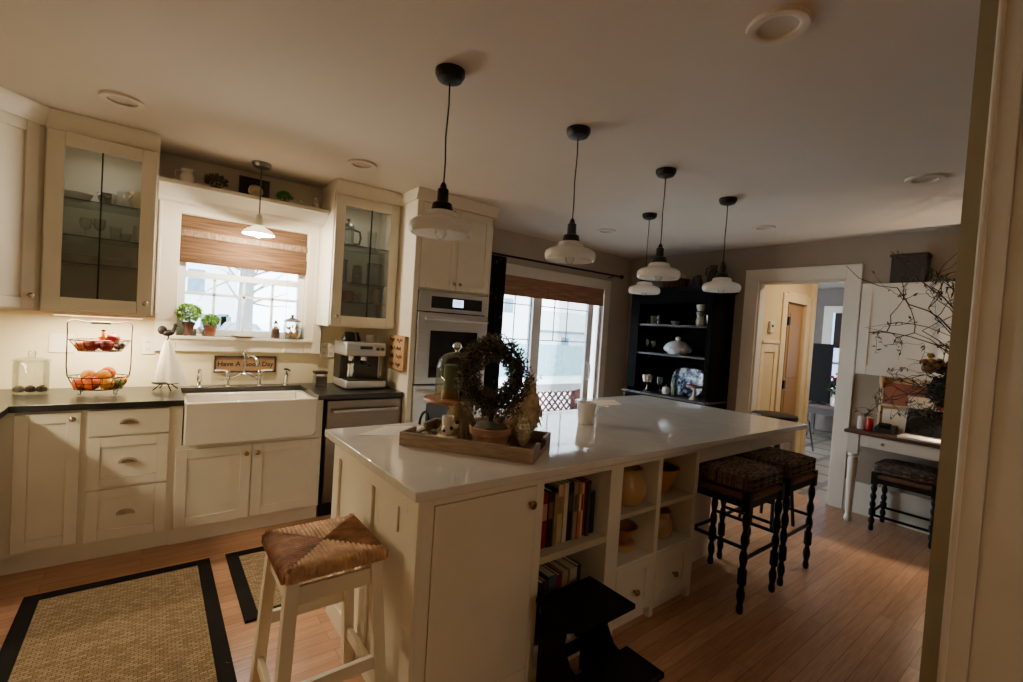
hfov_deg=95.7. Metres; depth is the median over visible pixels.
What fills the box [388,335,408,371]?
wooden sign
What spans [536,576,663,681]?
step stool
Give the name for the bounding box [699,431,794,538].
frame
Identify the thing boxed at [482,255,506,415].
curtain
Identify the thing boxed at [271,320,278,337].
glass bottle
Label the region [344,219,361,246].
press
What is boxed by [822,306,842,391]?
window
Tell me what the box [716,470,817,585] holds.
counter stool
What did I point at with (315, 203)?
figurine
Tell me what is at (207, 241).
blind
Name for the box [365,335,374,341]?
mug
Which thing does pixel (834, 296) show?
wall
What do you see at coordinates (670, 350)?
bowl
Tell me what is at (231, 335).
saucer
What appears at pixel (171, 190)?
trim
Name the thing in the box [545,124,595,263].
pendant lamp
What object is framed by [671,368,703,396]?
platter
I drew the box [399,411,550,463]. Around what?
wooden tray
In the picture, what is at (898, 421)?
letter
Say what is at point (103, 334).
pear
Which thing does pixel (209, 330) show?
pot
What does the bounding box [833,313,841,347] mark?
window blind
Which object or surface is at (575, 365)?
door
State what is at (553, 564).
book
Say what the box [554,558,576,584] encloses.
book
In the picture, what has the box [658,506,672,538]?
stoneware crock
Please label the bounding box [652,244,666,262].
socket
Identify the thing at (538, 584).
book
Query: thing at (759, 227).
recessed light
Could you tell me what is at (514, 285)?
blind
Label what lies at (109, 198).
bowl
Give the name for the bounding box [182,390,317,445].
farmhouse sink
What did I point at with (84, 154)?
upper cabinet
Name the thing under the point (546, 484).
book
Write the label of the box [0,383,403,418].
countertop
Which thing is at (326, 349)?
wall outlet
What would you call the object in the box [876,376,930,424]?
rack
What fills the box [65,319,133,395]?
fruit basket
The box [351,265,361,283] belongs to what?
spice jar
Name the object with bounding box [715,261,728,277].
socket
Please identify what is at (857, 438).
desk
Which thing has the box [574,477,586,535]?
book
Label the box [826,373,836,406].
flower vase
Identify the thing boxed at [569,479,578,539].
book
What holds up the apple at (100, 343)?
in the fruit basket at (91, 322)
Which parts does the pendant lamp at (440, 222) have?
lamp shade, cord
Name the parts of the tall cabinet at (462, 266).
door, crown, door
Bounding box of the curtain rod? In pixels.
[492,252,623,278]
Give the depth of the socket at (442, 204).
1.92 m
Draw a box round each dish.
[618,538,634,551]
[686,384,701,400]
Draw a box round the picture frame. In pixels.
[238,175,269,197]
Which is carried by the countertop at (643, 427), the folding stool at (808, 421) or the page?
the page
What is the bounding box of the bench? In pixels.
[806,401,833,435]
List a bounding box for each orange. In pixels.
[71,378,82,388]
[80,370,95,377]
[81,376,99,389]
[95,370,110,379]
[99,377,113,388]
[102,367,115,376]
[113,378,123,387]
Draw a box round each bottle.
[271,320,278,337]
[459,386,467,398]
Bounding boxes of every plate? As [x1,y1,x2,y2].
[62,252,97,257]
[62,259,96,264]
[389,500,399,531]
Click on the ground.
(263, 326)
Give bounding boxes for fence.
[499,343,556,376]
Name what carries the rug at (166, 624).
on the floor
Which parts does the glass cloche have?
knob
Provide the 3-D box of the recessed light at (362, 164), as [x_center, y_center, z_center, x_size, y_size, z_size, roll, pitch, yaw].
[-1.015,-1.199,3.150,0.190,0.014,0.190,3,2,-38]
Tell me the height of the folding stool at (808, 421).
0.505 m
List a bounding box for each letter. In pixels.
[882,408,904,433]
[908,396,935,409]
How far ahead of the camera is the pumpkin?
5.42 m
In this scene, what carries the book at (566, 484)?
on the base cabinet at (460, 572)
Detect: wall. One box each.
[0,166,631,397]
[622,228,959,499]
[760,284,811,451]
[808,288,843,432]
[919,0,998,681]
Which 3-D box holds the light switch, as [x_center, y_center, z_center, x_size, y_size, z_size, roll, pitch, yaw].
[-2.850,0.014,2.931,0.115,0.120,0.010,3,2,-38]
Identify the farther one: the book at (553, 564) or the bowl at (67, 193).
the bowl at (67, 193)
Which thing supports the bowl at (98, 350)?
on the fruit basket at (91, 322)
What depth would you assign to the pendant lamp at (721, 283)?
3.36 m
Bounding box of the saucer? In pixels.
[231,335,254,337]
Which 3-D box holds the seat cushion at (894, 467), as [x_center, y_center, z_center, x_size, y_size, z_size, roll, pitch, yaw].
[3.260,1.058,3.784,0.362,0.087,0.413,3,2,-38]
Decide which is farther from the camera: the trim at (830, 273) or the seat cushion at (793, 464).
the trim at (830, 273)
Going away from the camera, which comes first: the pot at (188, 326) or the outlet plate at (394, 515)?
the outlet plate at (394, 515)
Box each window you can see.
[176,214,304,338]
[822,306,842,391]
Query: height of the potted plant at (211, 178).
0.136 m
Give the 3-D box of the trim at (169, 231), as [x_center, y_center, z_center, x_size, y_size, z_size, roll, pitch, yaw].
[-2.036,-0.484,3.562,1.100,1.135,0.150,3,2,-38]
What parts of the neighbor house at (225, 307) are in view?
pane, pane, pane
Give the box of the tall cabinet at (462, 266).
[377,187,499,422]
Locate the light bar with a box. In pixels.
[51,311,144,318]
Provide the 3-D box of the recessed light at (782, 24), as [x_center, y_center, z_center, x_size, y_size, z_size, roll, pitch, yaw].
[0.876,-1.032,1.523,0.190,0.014,0.190,3,2,-38]
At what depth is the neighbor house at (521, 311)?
30.62 m
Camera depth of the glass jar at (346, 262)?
3.81 m
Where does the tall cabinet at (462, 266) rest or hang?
on the floor
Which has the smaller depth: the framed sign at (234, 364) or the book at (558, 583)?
the book at (558, 583)
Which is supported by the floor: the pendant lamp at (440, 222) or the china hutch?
the china hutch
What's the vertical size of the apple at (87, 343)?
0.076 m
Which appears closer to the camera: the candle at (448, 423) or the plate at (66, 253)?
the candle at (448, 423)
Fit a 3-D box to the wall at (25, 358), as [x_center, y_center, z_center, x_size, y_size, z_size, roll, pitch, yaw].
[-1.014,0.026,4.456,6.670,2.530,0.150,3,2,-38]
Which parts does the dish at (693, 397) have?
stem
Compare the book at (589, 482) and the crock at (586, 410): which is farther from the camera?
the crock at (586, 410)
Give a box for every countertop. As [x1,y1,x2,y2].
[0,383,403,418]
[325,395,807,502]
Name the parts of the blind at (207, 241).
pull cord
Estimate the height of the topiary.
0.534 m
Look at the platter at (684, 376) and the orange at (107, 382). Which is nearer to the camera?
the orange at (107, 382)
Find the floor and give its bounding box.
[0,431,930,681]
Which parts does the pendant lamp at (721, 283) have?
lamp shade, cord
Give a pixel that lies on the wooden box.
(897, 267)
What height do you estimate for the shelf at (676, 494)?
0.022 m
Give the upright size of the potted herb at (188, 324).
0.241 m
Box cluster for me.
[114,342,124,349]
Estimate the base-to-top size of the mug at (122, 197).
0.100 m
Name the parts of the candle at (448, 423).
dish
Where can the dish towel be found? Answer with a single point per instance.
(168, 370)
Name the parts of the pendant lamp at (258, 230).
lamp shade, bulb, rod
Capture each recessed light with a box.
[98,90,145,109]
[348,159,376,169]
[597,228,615,233]
[746,5,811,45]
[752,225,775,230]
[904,173,946,184]
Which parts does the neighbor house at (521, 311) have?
pane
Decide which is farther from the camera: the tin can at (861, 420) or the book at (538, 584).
the tin can at (861, 420)
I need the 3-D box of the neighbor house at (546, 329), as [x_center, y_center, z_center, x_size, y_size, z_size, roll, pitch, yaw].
[3.895,-0.924,40.683,10.900,3.320,8.550,3,2,-38]
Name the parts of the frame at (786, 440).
leg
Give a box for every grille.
[502,296,529,341]
[540,301,586,342]
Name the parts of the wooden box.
lid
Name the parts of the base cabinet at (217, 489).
door, door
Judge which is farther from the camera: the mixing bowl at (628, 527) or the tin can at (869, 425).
the tin can at (869, 425)
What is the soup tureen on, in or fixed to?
on the china hutch
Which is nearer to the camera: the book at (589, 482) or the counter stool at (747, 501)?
the book at (589, 482)
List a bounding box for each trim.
[153,200,321,353]
[158,176,329,227]
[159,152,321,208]
[506,263,610,397]
[735,264,863,508]
[756,284,817,453]
[936,0,1022,681]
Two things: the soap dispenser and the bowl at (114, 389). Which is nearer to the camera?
the bowl at (114, 389)
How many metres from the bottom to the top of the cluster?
0.055 m
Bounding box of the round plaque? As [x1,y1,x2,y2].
[248,184,262,196]
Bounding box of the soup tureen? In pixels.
[663,337,691,354]
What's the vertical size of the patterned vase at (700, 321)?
0.235 m
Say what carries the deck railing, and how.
on the deck
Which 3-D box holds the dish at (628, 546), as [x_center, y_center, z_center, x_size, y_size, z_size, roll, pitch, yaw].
[0.574,1.085,2.493,0.170,0.034,0.170,3,2,-38]
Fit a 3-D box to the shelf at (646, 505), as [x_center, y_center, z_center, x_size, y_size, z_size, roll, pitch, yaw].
[0.531,0.857,2.488,0.294,0.022,0.366,2,2,-38]
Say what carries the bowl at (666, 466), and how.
in the mixing bowl at (668, 477)
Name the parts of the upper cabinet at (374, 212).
crown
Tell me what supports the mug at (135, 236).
on the upper cabinet at (84, 154)
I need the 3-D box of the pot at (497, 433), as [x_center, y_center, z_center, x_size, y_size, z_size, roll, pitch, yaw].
[-0.102,0.443,2.179,0.198,0.088,0.198,2,2,-38]
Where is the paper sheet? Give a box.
[593,400,621,405]
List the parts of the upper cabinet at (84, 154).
crown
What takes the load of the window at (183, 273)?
in the wall at (25, 358)
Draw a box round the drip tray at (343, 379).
[342,378,383,380]
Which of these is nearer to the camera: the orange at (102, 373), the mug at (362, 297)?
the orange at (102, 373)
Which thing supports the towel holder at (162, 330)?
on the countertop at (53, 399)
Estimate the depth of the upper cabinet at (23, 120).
2.49 m
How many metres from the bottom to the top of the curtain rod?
0.058 m
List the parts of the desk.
leg, drawer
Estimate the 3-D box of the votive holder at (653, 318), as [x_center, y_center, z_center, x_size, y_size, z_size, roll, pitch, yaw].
[1.730,-0.255,5.646,0.072,0.100,0.072,3,2,-38]
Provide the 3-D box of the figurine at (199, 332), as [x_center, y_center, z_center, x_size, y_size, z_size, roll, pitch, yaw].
[-2.274,-0.071,3.372,0.042,0.070,0.042,3,2,-38]
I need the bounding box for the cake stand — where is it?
[423,394,474,407]
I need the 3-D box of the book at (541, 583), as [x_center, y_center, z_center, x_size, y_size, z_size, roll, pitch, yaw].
[0.062,1.190,2.118,0.026,0.275,0.221,3,2,-38]
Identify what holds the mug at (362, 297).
on the upper cabinet at (374, 212)
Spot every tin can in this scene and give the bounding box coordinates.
[857,416,865,428]
[865,417,873,430]
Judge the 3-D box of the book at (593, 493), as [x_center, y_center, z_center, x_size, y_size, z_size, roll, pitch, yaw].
[0.331,0.814,2.289,0.022,0.200,0.190,3,2,-38]
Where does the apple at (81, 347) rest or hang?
in the fruit basket at (91, 322)
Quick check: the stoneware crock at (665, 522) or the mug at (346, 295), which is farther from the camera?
the mug at (346, 295)
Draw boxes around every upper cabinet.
[0,86,49,310]
[39,108,160,316]
[317,178,401,328]
[855,281,954,380]
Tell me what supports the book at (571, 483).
on the base cabinet at (460, 572)
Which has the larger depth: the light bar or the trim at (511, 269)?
the trim at (511, 269)
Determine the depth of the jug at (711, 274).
5.09 m
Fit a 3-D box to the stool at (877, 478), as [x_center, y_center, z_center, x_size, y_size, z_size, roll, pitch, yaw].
[3.241,1.345,3.792,0.365,0.487,0.425,3,2,-38]
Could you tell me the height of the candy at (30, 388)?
0.040 m
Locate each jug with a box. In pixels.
[693,275,702,285]
[705,265,718,282]
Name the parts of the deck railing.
rail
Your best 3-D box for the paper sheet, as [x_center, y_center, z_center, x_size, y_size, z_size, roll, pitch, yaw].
[0.720,0.508,3.790,0.580,0.001,0.240,2,2,-38]
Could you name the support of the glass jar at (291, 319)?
on the trim at (169, 231)
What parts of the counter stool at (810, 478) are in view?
leg, leg, leg, rush seat, seat frame, leg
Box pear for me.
[98,329,107,339]
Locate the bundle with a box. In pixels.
[436,402,476,439]
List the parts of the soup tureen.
lid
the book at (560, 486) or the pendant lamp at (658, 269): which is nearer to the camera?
the book at (560, 486)
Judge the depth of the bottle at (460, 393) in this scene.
2.56 m
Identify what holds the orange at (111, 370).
in the fruit basket at (91, 322)
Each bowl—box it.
[64,190,92,202]
[66,374,129,390]
[68,338,130,351]
[96,192,116,207]
[619,518,637,542]
[661,462,679,492]
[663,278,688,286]
[663,347,691,354]
[663,462,677,470]
[671,321,680,324]
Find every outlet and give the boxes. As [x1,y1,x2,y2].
[141,337,154,353]
[320,343,334,356]
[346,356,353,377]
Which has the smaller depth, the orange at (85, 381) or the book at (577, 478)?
the book at (577, 478)
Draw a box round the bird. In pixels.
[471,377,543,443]
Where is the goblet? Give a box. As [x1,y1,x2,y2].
[640,374,654,390]
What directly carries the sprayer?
on the countertop at (53, 399)
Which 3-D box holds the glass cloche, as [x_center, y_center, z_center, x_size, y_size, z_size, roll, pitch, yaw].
[-0.307,0.161,2.562,0.224,0.306,0.224,3,2,-38]
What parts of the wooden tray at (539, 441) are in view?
handle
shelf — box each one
[539,529,605,564]
[620,500,655,519]
[621,388,726,404]
[638,351,704,359]
[640,323,706,328]
[660,486,692,507]
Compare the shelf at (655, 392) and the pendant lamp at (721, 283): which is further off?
the shelf at (655, 392)
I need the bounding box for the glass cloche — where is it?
[434,343,473,395]
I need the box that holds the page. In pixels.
[358,426,422,435]
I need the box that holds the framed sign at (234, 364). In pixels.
[214,355,276,372]
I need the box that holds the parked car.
[219,322,260,329]
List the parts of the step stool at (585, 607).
panel, panel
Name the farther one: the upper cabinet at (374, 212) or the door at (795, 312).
the door at (795, 312)
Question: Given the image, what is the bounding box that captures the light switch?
[48,333,73,352]
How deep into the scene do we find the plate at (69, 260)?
2.77 m
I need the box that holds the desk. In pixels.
[843,426,939,520]
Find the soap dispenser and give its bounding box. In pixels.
[282,368,290,384]
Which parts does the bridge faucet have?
spout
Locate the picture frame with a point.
(245, 182)
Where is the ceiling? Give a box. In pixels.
[0,0,980,288]
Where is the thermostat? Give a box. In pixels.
[768,321,774,332]
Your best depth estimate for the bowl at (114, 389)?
2.77 m
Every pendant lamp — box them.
[242,160,274,237]
[409,63,472,240]
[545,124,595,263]
[628,212,659,294]
[637,167,680,280]
[702,196,740,292]
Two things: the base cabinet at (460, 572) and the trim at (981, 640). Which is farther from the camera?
the base cabinet at (460, 572)
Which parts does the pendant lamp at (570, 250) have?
lamp shade, cord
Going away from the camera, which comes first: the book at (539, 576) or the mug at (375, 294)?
the book at (539, 576)
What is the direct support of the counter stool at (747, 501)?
on the floor
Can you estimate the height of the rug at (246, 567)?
0.011 m
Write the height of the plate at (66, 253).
0.016 m
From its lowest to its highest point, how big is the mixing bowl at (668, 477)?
0.140 m
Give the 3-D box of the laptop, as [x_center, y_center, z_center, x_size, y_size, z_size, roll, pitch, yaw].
[3.320,0.673,3.662,0.248,0.241,0.360,3,2,-38]
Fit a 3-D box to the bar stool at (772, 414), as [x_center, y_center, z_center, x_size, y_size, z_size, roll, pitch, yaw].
[2.164,1.057,3.873,0.356,0.920,0.356,3,2,-38]
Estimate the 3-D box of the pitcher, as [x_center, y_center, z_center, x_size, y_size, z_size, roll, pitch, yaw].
[-2.217,-1.115,3.158,0.089,0.110,0.104,4,2,8]
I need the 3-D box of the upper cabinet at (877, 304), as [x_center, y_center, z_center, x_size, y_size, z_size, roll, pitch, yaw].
[3.553,-0.069,3.689,0.168,0.805,1.270,3,2,-38]
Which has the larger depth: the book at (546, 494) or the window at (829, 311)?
the window at (829, 311)
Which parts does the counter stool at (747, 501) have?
leg, seat frame, rush seat, leg, leg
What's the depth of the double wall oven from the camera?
3.80 m
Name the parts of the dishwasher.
handle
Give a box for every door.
[502,296,600,411]
[778,303,803,448]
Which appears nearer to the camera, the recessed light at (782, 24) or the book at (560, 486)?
the recessed light at (782, 24)
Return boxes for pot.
[182,321,194,335]
[203,325,216,336]
[469,423,510,444]
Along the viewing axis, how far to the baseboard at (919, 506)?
4.01 m
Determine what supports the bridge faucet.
on the countertop at (53, 399)
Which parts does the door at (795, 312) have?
panel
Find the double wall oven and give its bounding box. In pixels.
[410,289,487,422]
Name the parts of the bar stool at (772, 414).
leg, leg, seat, leg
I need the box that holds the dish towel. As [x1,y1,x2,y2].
[154,340,189,385]
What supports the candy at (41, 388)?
in the glass canister
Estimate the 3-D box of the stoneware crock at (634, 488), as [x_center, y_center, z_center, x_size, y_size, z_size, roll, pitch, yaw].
[0.606,0.756,2.447,0.210,0.190,0.210,3,2,-38]
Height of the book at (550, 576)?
0.280 m
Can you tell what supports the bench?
on the floor
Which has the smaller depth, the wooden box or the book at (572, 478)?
the book at (572, 478)
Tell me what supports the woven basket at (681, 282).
on the china hutch
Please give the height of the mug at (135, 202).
0.120 m
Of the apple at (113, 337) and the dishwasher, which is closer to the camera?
the apple at (113, 337)
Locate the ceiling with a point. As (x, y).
(816, 135)
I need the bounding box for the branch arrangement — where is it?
[852,250,957,428]
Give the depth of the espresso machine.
3.75 m
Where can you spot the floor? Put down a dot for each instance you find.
(856, 613)
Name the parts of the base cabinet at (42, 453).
knob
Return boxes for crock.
[577,400,598,424]
[621,464,646,506]
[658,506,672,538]
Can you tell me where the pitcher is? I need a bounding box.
[174,168,194,182]
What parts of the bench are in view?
leg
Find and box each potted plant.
[203,173,228,188]
[275,190,293,201]
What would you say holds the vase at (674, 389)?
on the china hutch
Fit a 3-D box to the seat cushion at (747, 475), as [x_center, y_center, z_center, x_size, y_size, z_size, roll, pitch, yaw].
[1.334,0.774,2.797,0.433,0.097,0.423,3,2,-38]
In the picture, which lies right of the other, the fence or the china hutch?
the china hutch
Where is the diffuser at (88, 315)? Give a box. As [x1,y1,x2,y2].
[54,314,135,318]
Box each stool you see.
[249,513,387,681]
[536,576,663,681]
[694,477,785,614]
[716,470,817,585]
[738,410,798,528]
[805,417,813,450]
[868,471,936,548]
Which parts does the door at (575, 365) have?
sash, sash, pane, handle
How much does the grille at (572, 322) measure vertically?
0.576 m
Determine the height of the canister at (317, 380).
0.118 m
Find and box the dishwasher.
[317,397,400,516]
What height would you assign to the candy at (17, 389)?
0.040 m
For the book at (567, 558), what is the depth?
2.18 m
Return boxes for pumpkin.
[662,384,669,393]
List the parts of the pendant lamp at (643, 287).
lamp shade, cord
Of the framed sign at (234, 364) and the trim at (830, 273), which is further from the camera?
the trim at (830, 273)
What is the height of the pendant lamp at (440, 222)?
0.699 m
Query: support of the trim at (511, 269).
attached to the wall at (25, 358)
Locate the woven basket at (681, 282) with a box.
[663,272,688,286]
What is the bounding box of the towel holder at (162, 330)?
[151,323,177,390]
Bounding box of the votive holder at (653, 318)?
[651,316,656,323]
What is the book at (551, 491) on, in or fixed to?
on the base cabinet at (460, 572)
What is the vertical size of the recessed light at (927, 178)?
0.014 m
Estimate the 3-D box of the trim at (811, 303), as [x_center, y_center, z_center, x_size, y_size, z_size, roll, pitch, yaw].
[3.237,0.328,5.541,1.390,2.420,0.170,3,2,-38]
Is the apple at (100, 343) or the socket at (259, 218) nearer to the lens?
the apple at (100, 343)
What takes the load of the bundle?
on the wooden tray at (539, 441)
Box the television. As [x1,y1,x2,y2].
[809,343,833,404]
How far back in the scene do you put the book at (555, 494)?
2.05 m
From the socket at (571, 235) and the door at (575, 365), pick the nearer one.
the socket at (571, 235)
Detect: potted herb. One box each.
[175,302,203,335]
[201,313,221,336]
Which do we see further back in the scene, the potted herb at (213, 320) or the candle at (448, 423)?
the potted herb at (213, 320)
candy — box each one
[12,385,23,392]
[24,385,35,391]
[36,385,47,391]
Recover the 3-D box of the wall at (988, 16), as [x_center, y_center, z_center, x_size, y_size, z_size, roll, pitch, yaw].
[2.328,0.365,0.018,0.120,2.530,3.419,3,2,-38]
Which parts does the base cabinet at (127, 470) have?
drawer, cup pull, drawer, cup pull, drawer, cup pull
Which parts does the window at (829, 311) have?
pane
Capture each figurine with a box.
[196,326,201,335]
[312,197,319,207]
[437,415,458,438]
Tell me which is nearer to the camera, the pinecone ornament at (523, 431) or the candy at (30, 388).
the pinecone ornament at (523, 431)
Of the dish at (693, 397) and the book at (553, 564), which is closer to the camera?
the book at (553, 564)
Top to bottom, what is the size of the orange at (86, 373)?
0.074 m
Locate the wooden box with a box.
[890,252,932,282]
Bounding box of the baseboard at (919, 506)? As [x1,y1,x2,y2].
[842,478,931,533]
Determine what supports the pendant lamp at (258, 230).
hanging from the ceiling
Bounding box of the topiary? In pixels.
[453,332,542,445]
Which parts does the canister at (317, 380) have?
lid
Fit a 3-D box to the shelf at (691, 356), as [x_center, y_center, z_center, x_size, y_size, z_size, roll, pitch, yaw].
[1.952,0.170,5.474,0.408,0.020,1.005,2,2,-38]
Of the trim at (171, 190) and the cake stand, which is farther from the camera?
the trim at (171, 190)
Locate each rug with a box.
[0,558,236,681]
[225,546,327,622]
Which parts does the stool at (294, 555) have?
leg, leg, woven seat, leg, leg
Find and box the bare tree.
[198,267,291,330]
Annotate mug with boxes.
[117,191,131,209]
[128,191,140,212]
[132,226,139,244]
[342,290,357,301]
[358,293,372,302]
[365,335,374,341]
[369,289,379,303]
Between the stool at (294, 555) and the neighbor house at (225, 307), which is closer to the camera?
the stool at (294, 555)
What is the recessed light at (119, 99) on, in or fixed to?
in the ceiling
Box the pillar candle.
[441,364,458,398]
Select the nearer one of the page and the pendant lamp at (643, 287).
the page
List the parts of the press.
frame, lid, handle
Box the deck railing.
[498,383,550,412]
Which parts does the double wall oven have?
handle, oven door, oven door, control panel, handle, panel glass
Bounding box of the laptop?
[897,406,942,444]
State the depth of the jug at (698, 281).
5.23 m
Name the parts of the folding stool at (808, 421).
frame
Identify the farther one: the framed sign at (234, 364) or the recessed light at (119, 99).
the framed sign at (234, 364)
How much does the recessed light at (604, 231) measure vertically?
0.014 m
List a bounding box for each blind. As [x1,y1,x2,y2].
[179,214,307,352]
[504,275,603,305]
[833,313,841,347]
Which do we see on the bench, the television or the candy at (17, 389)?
the television
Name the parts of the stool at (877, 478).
leg, leg, seat frame, rush seat, leg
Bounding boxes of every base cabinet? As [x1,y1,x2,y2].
[0,410,85,575]
[80,406,174,560]
[168,390,322,544]
[326,444,710,681]
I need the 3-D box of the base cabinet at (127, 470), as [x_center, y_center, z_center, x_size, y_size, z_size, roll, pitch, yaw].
[-2.410,0.806,2.932,0.400,0.877,0.642,3,2,-38]
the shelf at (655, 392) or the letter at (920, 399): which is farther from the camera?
the shelf at (655, 392)
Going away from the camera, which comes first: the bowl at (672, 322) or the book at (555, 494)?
the book at (555, 494)
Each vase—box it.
[671,377,677,395]
[696,305,706,325]
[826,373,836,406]
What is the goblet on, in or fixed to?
on the china hutch
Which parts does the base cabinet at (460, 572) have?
panel frame, door, knob, drawer, knob, drawer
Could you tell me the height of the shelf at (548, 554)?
0.030 m
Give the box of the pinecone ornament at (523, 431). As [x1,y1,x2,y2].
[514,415,531,445]
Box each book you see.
[534,584,539,645]
[536,577,544,645]
[538,574,546,593]
[539,565,556,592]
[540,490,548,548]
[542,563,561,588]
[544,483,558,538]
[544,486,554,547]
[545,560,567,586]
[547,481,563,543]
[551,492,557,546]
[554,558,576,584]
[558,480,568,542]
[562,556,580,580]
[564,479,573,540]
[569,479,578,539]
[570,478,582,539]
[572,478,584,536]
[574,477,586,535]
[580,476,591,535]
[589,490,595,532]
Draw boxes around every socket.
[255,214,262,225]
[431,182,454,211]
[562,218,579,240]
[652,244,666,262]
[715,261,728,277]
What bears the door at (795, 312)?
in the wall at (774, 293)
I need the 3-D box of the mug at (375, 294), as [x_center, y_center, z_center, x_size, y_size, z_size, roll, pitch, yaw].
[-1.171,-0.377,3.947,0.080,0.120,0.103,4,2,21]
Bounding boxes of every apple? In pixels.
[75,341,86,350]
[83,338,98,350]
[99,338,114,350]
[106,332,119,340]
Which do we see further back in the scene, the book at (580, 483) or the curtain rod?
the curtain rod
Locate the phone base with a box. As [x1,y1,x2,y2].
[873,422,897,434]
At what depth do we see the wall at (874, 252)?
4.33 m
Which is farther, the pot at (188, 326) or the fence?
the fence
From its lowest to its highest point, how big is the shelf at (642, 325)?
0.020 m
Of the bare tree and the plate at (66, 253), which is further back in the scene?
the bare tree
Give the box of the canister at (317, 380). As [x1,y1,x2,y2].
[313,370,327,385]
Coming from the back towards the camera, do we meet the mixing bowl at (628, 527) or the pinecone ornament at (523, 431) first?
the mixing bowl at (628, 527)
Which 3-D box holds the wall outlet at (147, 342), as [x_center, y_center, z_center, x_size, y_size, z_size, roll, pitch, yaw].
[-2.508,0.032,3.199,0.075,0.120,0.008,3,2,-38]
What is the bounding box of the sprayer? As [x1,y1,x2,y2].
[195,369,202,386]
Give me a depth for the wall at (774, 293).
5.27 m
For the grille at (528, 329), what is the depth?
5.38 m
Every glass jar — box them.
[284,314,300,337]
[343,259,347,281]
[366,263,381,286]
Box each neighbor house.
[185,262,237,328]
[502,295,528,343]
[539,310,558,344]
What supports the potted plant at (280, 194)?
on the trim at (171, 190)
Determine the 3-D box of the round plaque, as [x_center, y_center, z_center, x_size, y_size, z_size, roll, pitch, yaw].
[-1.875,-1.095,3.394,0.100,0.100,0.016,3,2,-38]
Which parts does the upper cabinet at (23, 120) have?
crown, knob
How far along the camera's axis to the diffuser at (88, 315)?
2.80 m
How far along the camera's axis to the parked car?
16.11 m
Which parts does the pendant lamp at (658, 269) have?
lamp shade, cord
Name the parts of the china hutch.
door, cornice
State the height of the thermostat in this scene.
0.130 m
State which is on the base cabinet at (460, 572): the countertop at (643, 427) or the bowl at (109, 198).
the countertop at (643, 427)
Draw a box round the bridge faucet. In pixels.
[214,349,271,386]
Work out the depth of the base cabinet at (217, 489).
3.06 m
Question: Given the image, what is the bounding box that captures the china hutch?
[621,286,737,409]
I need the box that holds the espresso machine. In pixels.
[333,331,385,388]
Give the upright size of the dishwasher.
0.875 m
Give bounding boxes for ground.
[253,323,551,413]
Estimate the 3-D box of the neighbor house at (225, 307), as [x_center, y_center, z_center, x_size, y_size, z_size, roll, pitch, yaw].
[-15.257,-3.570,18.681,7.500,7.320,7.550,3,2,-38]
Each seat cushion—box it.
[698,455,782,491]
[735,446,815,477]
[873,458,937,485]
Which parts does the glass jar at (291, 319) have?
lid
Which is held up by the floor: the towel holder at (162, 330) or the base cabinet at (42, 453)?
the base cabinet at (42, 453)

